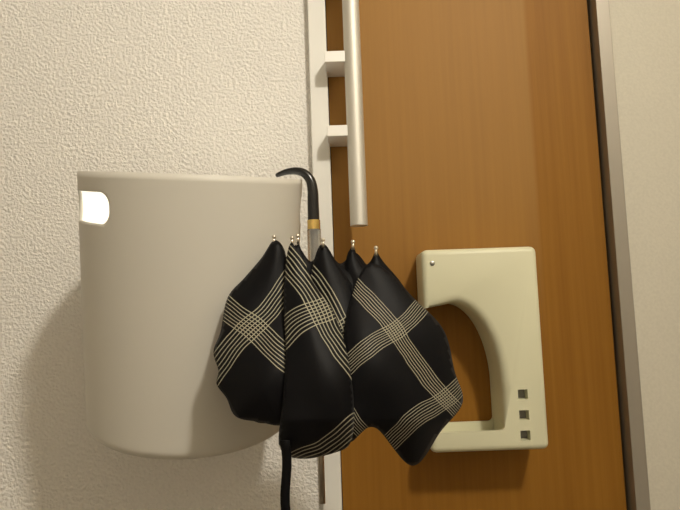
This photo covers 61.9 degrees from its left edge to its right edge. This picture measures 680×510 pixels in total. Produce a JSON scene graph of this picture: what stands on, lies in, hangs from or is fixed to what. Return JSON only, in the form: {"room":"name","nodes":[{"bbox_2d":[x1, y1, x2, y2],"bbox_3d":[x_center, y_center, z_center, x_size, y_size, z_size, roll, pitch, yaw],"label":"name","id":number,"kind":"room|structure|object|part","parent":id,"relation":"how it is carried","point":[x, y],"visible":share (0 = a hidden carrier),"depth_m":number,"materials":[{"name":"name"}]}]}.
{"room":"entrance hallway","nodes":[
{"label":"entrance hallway","id":0,"kind":"room"},
{"bbox_2d":[0,0,679,509],"bbox_3d":[-0.134,0.025,0.764,2.400,2.400,0.134,-2,-5,0],"label":"wall","id":1,"kind":"structure","parent":0,"point":[201,87],"depth_m":0.71,"materials":[{"name":"white paint"}]},
{"bbox_2d":[77,171,301,459],"bbox_3d":[-0.147,0.043,0.569,0.211,0.284,0.254,0,-6,-22],"label":"waste bin","id":2,"kind":"object","parent":1,"relation":"attached to","point":[162,255],"visible":0.84,"depth_m":0.48,"materials":[{"name":"grey plastic"}]},
{"bbox_2d":[213,167,462,509],"bbox_3d":[0.001,0.064,0.465,0.177,0.314,0.121,-4,-6,22],"label":"umbrella","id":3,"kind":"object","parent":2,"relation":"hanging from","point":[324,351],"visible":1,"depth_m":0.44,"materials":[{"name":"black fabric"}]},
{"bbox_3d":[-0.041,-0.058,0.544,0.040,0.054,0.011,-2,-5,0],"label":"crook handle","id":4,"kind":"part","parent":3,"relation":"part of","materials":[{"name":"black plastic"}]},
{"bbox_2d":[307,0,341,509],"bbox_3d":[-0.019,0.016,0.706,0.023,2.400,0.032,-2,-5,0],"label":"trim","id":5,"kind":"structure","parent":1,"relation":"attached to","point":[319,101],"depth_m":0.70,"materials":[{"name":"white paint"}]},
{"bbox_2d":[324,0,626,509],"bbox_3d":[0.162,0.008,0.693,0.343,2.360,0.074,-2,-5,0],"label":"door","id":6,"kind":"structure","parent":1,"relation":"in","point":[455,124],"depth_m":0.71,"materials":[{"name":"brown wood"}]},
{"bbox_3d":[0.012,-0.343,0.699,0.021,0.620,0.021,-2,-5,0],"label":"pull handle","id":7,"kind":"part","parent":6,"relation":"part of","materials":[{"name":"silver metal"}]},
{"bbox_2d":[416,247,547,451],"bbox_3d":[0.164,0.108,0.669,0.133,0.229,0.057,-2,-5,0],"label":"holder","id":8,"kind":"object","parent":6,"relation":"attached to","point":[496,288],"visible":0.94,"depth_m":0.65,"materials":[{"name":"beige plastic"}]},
{"bbox_2d":[587,0,650,509],"bbox_3d":[0.346,0.003,0.707,0.017,2.400,0.030,-2,-5,0],"label":"trim","id":9,"kind":"structure","parent":1,"relation":"attached to","point":[602,59],"depth_m":0.70,"materials":[{"name":"beige paint"}]}
]}

